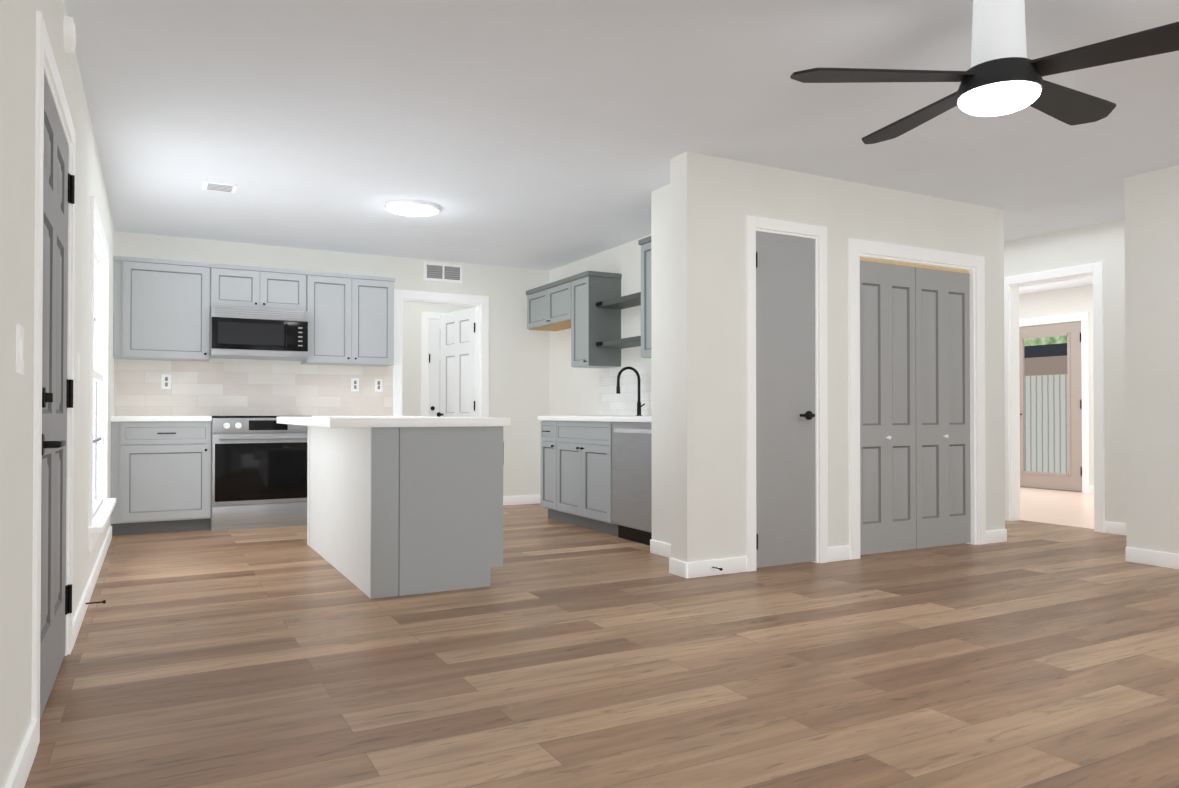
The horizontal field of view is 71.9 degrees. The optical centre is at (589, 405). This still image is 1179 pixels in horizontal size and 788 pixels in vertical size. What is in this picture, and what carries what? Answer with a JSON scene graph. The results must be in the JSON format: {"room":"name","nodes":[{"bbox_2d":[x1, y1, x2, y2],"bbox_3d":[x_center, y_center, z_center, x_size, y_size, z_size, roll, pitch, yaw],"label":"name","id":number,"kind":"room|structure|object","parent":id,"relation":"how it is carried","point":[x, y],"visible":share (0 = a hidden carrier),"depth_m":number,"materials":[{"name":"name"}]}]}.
{"room":"kitchen","nodes":[
{"label":"kitchen","id":0,"kind":"room"},
{"bbox_2d":[0,0,114,787],"bbox_3d":[-1.498,-0.262,2.010,0.150,2.450,10.820,0,-1,-28],"label":"wall","id":1,"kind":"structure","parent":0,"point":[17,125],"depth_m":2.12,"materials":[{"name":"paint"}]},
{"bbox_2d":[16,324,23,374],"bbox_3d":[-1.408,-0.137,2.011,0.009,0.120,0.080,0,-1,-28],"label":"switch plate","id":2,"kind":"object","parent":1,"relation":"attached to","point":[20,349],"depth_m":1.98,"materials":[{"name":"white plastic"}]},
{"bbox_2d":[5,719,37,787],"bbox_3d":[-0.260,0.897,-0.146,0.014,0.090,5.470,0,-1,-28],"label":"baseboard","id":3,"kind":"structure","parent":1,"relation":"attached to","point":[21,766],"depth_m":2.07,"materials":[{"name":"white wood"}]},
{"bbox_2d":[32,10,74,747],"bbox_3d":[-1.874,-0.068,2.725,0.162,2.075,1.110,0,-1,-28],"label":"door frame","id":4,"kind":"structure","parent":1,"relation":"attached to","point":[44,53],"depth_m":2.31,"materials":[{"name":"white wood"}]},
{"bbox_2d":[40,72,74,718],"bbox_3d":[-1.811,-0.030,2.765,0.095,1.975,0.941,0,-1,-28],"label":"door","id":5,"kind":"structure","parent":1,"relation":"in","point":[57,384],"depth_m":2.76,"materials":[{"name":"grey wood"}]},
{"bbox_2d":[64,16,75,52],"bbox_3d":[-1.917,-1.368,2.999,0.031,0.124,0.124,0,-1,-28],"label":"smoke detector","id":6,"kind":"object","parent":1,"relation":"attached to","point":[69,35],"visible":1,"depth_m":2.96,"materials":[{"name":"white plastic"}]},
{"bbox_2d":[77,353,79,381],"bbox_3d":[-2.214,-0.163,3.520,0.009,0.120,0.080,0,-1,-28],"label":"switch plate","id":7,"kind":"object","parent":1,"relation":"attached to","point":[78,356],"depth_m":3.50,"materials":[{"name":"white plastic"}]},
{"bbox_2d":[72,526,111,648],"bbox_3d":[-2.840,0.943,4.702,0.030,0.090,3.305,0,-1,-28],"label":"baseboard","id":8,"kind":"structure","parent":1,"relation":"attached to","point":[79,615],"depth_m":4.03,"materials":[{"name":"white wood"}]},
{"bbox_2d":[88,196,115,551],"bbox_3d":[-2.977,-0.158,4.847,0.215,1.835,1.620,0,-1,-28],"label":"window","id":9,"kind":"structure","parent":1,"relation":"in","point":[98,379],"depth_m":5.25,"materials":[{"name":"white wood"}]},
{"bbox_2d":[114,231,549,496],"bbox_3d":[-2.148,-0.208,7.728,4.090,2.450,0.120,0,-1,-28],"label":"wall","id":10,"kind":"structure","parent":0,"point":[519,374],"depth_m":8.30,"materials":[{"name":"paint"}]},
{"bbox_2d":[113,256,212,361],"bbox_3d":[-3.540,-0.777,6.739,0.696,0.790,0.318,0,-1,-28],"label":"upper cabinet","id":11,"kind":"object","parent":10,"relation":"attached to","point":[161,309],"depth_m":6.61,"materials":[{"name":"grey wood"}]},
{"bbox_2d":[213,264,260,308],"bbox_3d":[-3.061,-0.996,6.997,0.381,0.348,0.318,0,-1,-28],"label":"upper cabinet","id":12,"kind":"object","parent":10,"relation":"attached to","point":[233,285],"depth_m":6.87,"materials":[{"name":"grey wood"}]},
{"bbox_2d":[210,306,307,360],"bbox_3d":[-2.865,-0.614,7.029,0.761,0.408,0.438,0,-1,-28],"label":"over-the-range microwave","id":13,"kind":"object","parent":12,"relation":"attached to","point":[253,333],"visible":0.98,"depth_m":6.85,"materials":[{"name":"silver metal"}]},
{"bbox_2d":[115,359,392,415],"bbox_3d":[-2.902,-0.142,7.246,2.303,0.467,0.017,0,-1,-28],"label":"backsplash","id":14,"kind":"structure","parent":10,"relation":"attached to","point":[163,388],"depth_m":7.19,"materials":[{"name":"tile"}]},
{"bbox_2d":[261,268,308,311],"bbox_3d":[-2.725,-0.994,7.176,0.381,0.348,0.318,0,-1,-28],"label":"upper cabinet","id":15,"kind":"object","parent":10,"relation":"attached to","point":[281,289],"depth_m":7.05,"materials":[{"name":"grey wood"}]},
{"bbox_2d":[301,272,394,366],"bbox_3d":[-2.214,-0.771,7.448,0.773,0.790,0.318,0,-1,-28],"label":"upper cabinet","id":16,"kind":"object","parent":10,"relation":"attached to","point":[351,318],"depth_m":7.31,"materials":[{"name":"grey wood"}]},
{"bbox_2d":[393,290,488,416],"bbox_3d":[-1.487,-0.045,8.080,0.970,2.130,0.156,0,-1,-28],"label":"door frame","id":17,"kind":"structure","parent":10,"relation":"attached to","point":[481,303],"depth_m":8.13,"materials":[{"name":"white wood"}]},
{"bbox_2d":[424,262,461,282],"bbox_3d":[-1.445,-1.315,8.035,0.390,0.180,0.017,0,-1,-28],"label":"air vent","id":18,"kind":"object","parent":10,"relation":"in","point":[441,272],"visible":1,"depth_m":8.03,"materials":[{"name":"white metal"}]},
{"bbox_2d":[437,307,474,416],"bbox_3d":[-1.420,0.004,8.621,0.222,2.020,0.789,0,-1,-28],"label":"kitchen door","id":19,"kind":"structure","parent":10,"relation":"in","point":[457,363],"depth_m":8.62,"materials":[{"name":"white wood"}]},
{"bbox_2d":[503,495,539,504],"bbox_3d":[-0.742,0.978,8.389,0.655,0.090,0.019,0,-1,-28],"label":"baseboard","id":20,"kind":"structure","parent":10,"relation":"attached to","point":[526,499],"depth_m":8.40,"materials":[{"name":"white wood"}]},
{"bbox_2d":[402,302,474,415],"bbox_3d":[-2.279,-0.194,9.245,2.890,2.450,0.120,0,-1,-28],"label":"wall","id":21,"kind":"structure","parent":0,"point":[411,385],"depth_m":9.31,"materials":[{"name":"paint"}]},
{"bbox_2d":[421,312,444,416],"bbox_3d":[-1.514,-0.021,9.540,0.920,2.110,0.075,0,-1,-28],"label":"hall door","id":22,"kind":"structure","parent":21,"relation":"in","point":[430,364],"depth_m":9.39,"materials":[{"name":"white wood"}]},
{"bbox_2d":[550,234,650,415],"bbox_3d":[0.361,-0.213,7.243,0.120,2.450,3.100,0,-1,-28],"label":"wall","id":23,"kind":"structure","parent":0,"point":[574,391],"depth_m":7.79,"materials":[{"name":"paint"}]},
{"bbox_2d":[526,285,569,330],"bbox_3d":[-0.376,-0.963,8.150,0.328,0.370,0.498,0,-1,-28],"label":"upper cabinet","id":24,"kind":"object","parent":23,"relation":"attached to","point":[536,298],"depth_m":8.12,"materials":[{"name":"grey wood"}]},
{"bbox_2d":[546,277,569,327],"bbox_3d":[-0.142,-0.968,7.711,0.328,0.370,0.497,0,-1,-28],"label":"upper cabinet","id":25,"kind":"object","parent":23,"relation":"attached to","point":[566,303],"depth_m":7.68,"materials":[{"name":"grey wood"}]},
{"bbox_2d":[570,272,621,367],"bbox_3d":[0.057,-0.751,7.337,0.328,0.810,0.342,0,-1,-28],"label":"upper cabinet","id":26,"kind":"object","parent":23,"relation":"attached to","point":[590,324],"depth_m":7.20,"materials":[{"name":"grey wood"}]},
{"bbox_2d":[596,292,640,348],"bbox_3d":[0.418,-0.710,6.732,0.260,0.395,1.047,0,-1,-28],"label":"floating shelves","id":27,"kind":"object","parent":23,"relation":"attached to","point":[628,301],"visible":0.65,"depth_m":6.87,"materials":[{"name":"grey wood"}]},
{"bbox_2d":[599,364,650,415],"bbox_3d":[0.561,-0.131,6.728,0.009,0.434,1.996,0,-1,-28],"label":"backsplash","id":28,"kind":"structure","parent":23,"relation":"attached to","point":[622,403],"depth_m":7.19,"materials":[{"name":"tile"}]},
{"bbox_2d":[638,236,650,357],"bbox_3d":[0.708,-0.794,5.980,0.458,0.870,0.526,0,-1,-28],"label":"upper cabinet","id":29,"kind":"object","parent":23,"relation":"attached to","point":[645,244],"depth_m":6.05,"materials":[{"name":"grey wood"}]},
{"bbox_2d":[24,486,1178,787],"bbox_3d":[2.438,1.043,5.336,10.500,0.102,13.000,0,-1,-28],"label":"floor","id":30,"kind":"structure","parent":0,"point":[564,654],"depth_m":2.98,"materials":[{"name":"brown wood"}]},
{"bbox_2d":[111,416,211,535],"bbox_3d":[-2.737,0.550,6.978,2.348,0.920,0.631,0,-1,-28],"label":"base cabinet","id":31,"kind":"object","parent":30,"relation":"on","point":[160,474],"visible":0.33,"depth_m":6.35,"materials":[{"name":"grey wood"}]},
{"bbox_2d":[210,416,307,530],"bbox_3d":[-2.807,0.548,6.910,0.765,0.922,0.683,0,-1,-28],"label":"range","id":32,"kind":"object","parent":30,"relation":"on","point":[258,471],"visible":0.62,"depth_m":6.64,"materials":[{"name":"silver metal"}]},
{"bbox_2d":[307,428,503,598],"bbox_3d":[-1.236,0.553,5.163,0.757,0.880,1.950,0,-1,-28],"label":"kitchen island","id":33,"kind":"object","parent":30,"relation":"on","point":[403,505],"depth_m":4.33,"materials":[{"name":"grey wood"}]},
{"bbox_2d":[277,416,509,427],"bbox_3d":[-1.328,0.096,5.118,0.960,0.048,2.010,0,-1,-28],"label":"island countertop","id":34,"kind":"structure","parent":33,"relation":"on","point":[310,421],"depth_m":4.29,"materials":[{"name":"white stone"}]},
{"bbox_2d":[540,420,553,518],"bbox_3d":[-0.091,0.574,7.294,0.617,0.880,0.331,0,-1,-28],"label":"base cabinet","id":35,"kind":"object","parent":30,"relation":"on","point":[547,426],"depth_m":7.19,"materials":[{"name":"grey wood"}]},
{"bbox_2d":[554,420,617,535],"bbox_3d":[0.210,0.568,6.730,0.617,0.880,0.949,0,-1,-28],"label":"base cabinet","id":36,"kind":"object","parent":30,"relation":"on","point":[576,470],"depth_m":6.56,"materials":[{"name":"grey wood"}]},
{"bbox_2d":[538,416,650,423],"bbox_3d":[0.283,0.107,6.576,0.637,0.040,1.996,0,-1,-28],"label":"countertop","id":37,"kind":"structure","parent":36,"relation":"on","point":[605,419],"depth_m":6.22,"materials":[{"name":"white stone"}]},
{"bbox_2d":[616,366,644,415],"bbox_3d":[0.344,-0.119,6.711,0.243,0.412,0.114,0,-1,-28],"label":"faucet","id":38,"kind":"object","parent":37,"relation":"on","point":[639,405],"visible":0.96,"depth_m":6.75,"materials":[{"name":"black metal"}]},
{"bbox_2d":[612,422,651,545],"bbox_3d":[0.562,0.565,6.019,0.570,0.872,0.625,0,-1,-28],"label":"dishwasher","id":39,"kind":"object","parent":30,"relation":"on","point":[632,481],"visible":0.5,"depth_m":5.91,"materials":[{"name":"silver metal"}]},
{"bbox_2d":[650,539,680,565],"bbox_3d":[0.567,0.948,5.217,0.014,0.090,0.648,0,-1,-28],"label":"baseboard","id":40,"kind":"structure","parent":30,"relation":"on","point":[656,547],"depth_m":5.36,"materials":[{"name":"white wood"}]},
{"bbox_2d":[681,556,746,577],"bbox_3d":[0.749,0.944,4.729,0.434,0.090,0.040,0,-1,-28],"label":"baseboard","id":41,"kind":"structure","parent":30,"relation":"on","point":[737,564],"depth_m":4.72,"materials":[{"name":"white wood"}]},
{"bbox_2d":[746,216,827,571],"bbox_3d":[1.193,-0.071,5.057,0.640,2.125,0.138,0,-1,-28],"label":"door frame","id":42,"kind":"structure","parent":30,"relation":"on","point":[821,454],"depth_m":5.07,"materials":[{"name":"white wood"}]},
{"bbox_2d":[651,151,1004,561],"bbox_3d":[1.619,-0.227,5.693,2.840,2.450,0.820,0,-1,-28],"label":"wall block","id":43,"kind":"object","parent":30,"relation":"on","point":[703,206],"visible":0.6,"depth_m":4.95,"materials":[{"name":"paint"}]},
{"bbox_2d":[756,231,815,567],"bbox_3d":[1.218,-0.038,5.007,0.486,2.034,0.093,0,-1,-28],"label":"pantry door","id":44,"kind":"structure","parent":43,"relation":"attached to","point":[785,420],"depth_m":5.01,"materials":[{"name":"grey wood"}]},
{"bbox_2d":[860,257,970,554],"bbox_3d":[2.247,0.004,5.598,1.130,1.962,0.075,0,-1,-28],"label":"closet door","id":45,"kind":"structure","parent":43,"relation":"attached to","point":[915,486],"depth_m":5.59,"materials":[{"name":"grey wood"}]},
{"bbox_2d":[848,238,985,559],"bbox_3d":[2.238,-0.040,5.615,1.330,2.075,0.138,0,-1,-28],"label":"door frame","id":46,"kind":"structure","parent":30,"relation":"on","point":[904,254],"depth_m":5.63,"materials":[{"name":"white wood"}]},
{"bbox_2d":[64,0,1178,294],"bbox_3d":[2.438,-1.506,5.360,10.500,0.100,13.000,0,-1,-28],"label":"ceiling","id":47,"kind":"structure","parent":0,"point":[540,134],"depth_m":4.11,"materials":[{"name":"paint"}]},
{"bbox_2d":[202,181,236,192],"bbox_3d":[-2.457,-1.449,5.398,0.200,0.010,0.200,0,-1,-28],"label":"ceiling vent","id":48,"kind":"object","parent":47,"relation":"in","point":[221,187],"visible":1,"depth_m":5.38,"materials":[{"name":"white metal"}]},
{"bbox_2d":[386,200,438,215],"bbox_3d":[-1.290,-1.436,5.930,0.380,0.027,0.380,0,-1,-28],"label":"ceiling light","id":49,"kind":"object","parent":47,"relation":"in","point":[411,208],"visible":1,"depth_m":5.87,"materials":[{"name":"white plastic"}]},
{"bbox_2d":[790,0,1178,143],"bbox_3d":[1.468,-1.260,2.918,1.400,0.435,1.402,0,-1,-28],"label":"ceiling fan","id":50,"kind":"object","parent":47,"relation":"hanging from","point":[1003,74],"visible":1,"depth_m":2.81,"materials":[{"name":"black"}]},
{"bbox_2d":[1019,285,1093,485],"bbox_3d":[5.909,-0.189,9.696,0.120,2.450,6.840,0,-1,-28],"label":"wall","id":51,"kind":"structure","parent":0,"point":[1060,302],"depth_m":9.77,"materials":[{"name":"paint"}]},
{"bbox_2d":[1019,321,1081,490],"bbox_3d":[5.655,0.010,10.091,0.099,2.036,0.936,0,-1,-28],"label":"exterior door","id":52,"kind":"structure","parent":51,"relation":"in","point":[1071,480],"depth_m":9.83,"materials":[{"name":"painted wood"},{"name":"glass"},{"name":"black metal"}]},
{"bbox_2d":[1089,486,1093,493],"bbox_3d":[6.649,0.976,8.158,0.014,0.090,3.210,0,-1,-28],"label":"baseboard","id":53,"kind":"structure","parent":51,"relation":"attached to","point":[1091,488],"depth_m":9.55,"materials":[{"name":"white wood"}]},
{"bbox_2d":[1004,219,1125,523],"bbox_3d":[3.434,-0.208,7.750,0.120,2.450,7.940,0,-1,-28],"label":"wall","id":54,"kind":"structure","parent":0,"point":[1104,243],"depth_m":6.37,"materials":[{"name":"paint"}]},
{"bbox_2d":[1004,262,1104,532],"bbox_3d":[3.918,-0.061,6.843,0.156,2.140,0.875,0,-1,-28],"label":"door frame","id":55,"kind":"structure","parent":54,"relation":"attached to","point":[1012,322],"depth_m":7.13,"materials":[{"name":"white wood"}]},
{"bbox_2d":[1104,521,1125,534],"bbox_3d":[4.627,0.950,5.363,0.014,0.090,2.385,0,-1,-28],"label":"baseboard","id":56,"kind":"structure","parent":54,"relation":"attached to","point":[1109,527],"depth_m":6.34,"materials":[{"name":"white wood"}]},
{"bbox_2d":[1124,165,1178,553],"bbox_3d":[4.870,-0.257,2.622,0.120,2.450,5.900,0,-1,-28],"label":"wall","id":57,"kind":"structure","parent":0,"point":[1151,218],"depth_m":5.05,"materials":[{"name":"paint"}]},
{"bbox_2d":[1125,547,1178,568],"bbox_3d":[4.763,0.924,2.667,0.014,0.090,5.700,0,-1,-28],"label":"baseboard","id":58,"kind":"structure","parent":57,"relation":"attached to","point":[1156,558],"depth_m":5.04,"materials":[{"name":"white wood"}]},
{"label":"outside","id":59,"kind":"structure","parent":0,"visible":0},
{"bbox_2d":[1024,335,1067,473],"bbox_3d":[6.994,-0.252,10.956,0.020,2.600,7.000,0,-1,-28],"label":"door glass","id":60,"kind":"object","parent":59,"point":[1046,408],"depth_m":11.70,"materials":[{"name":"clear glass"}]}
]}

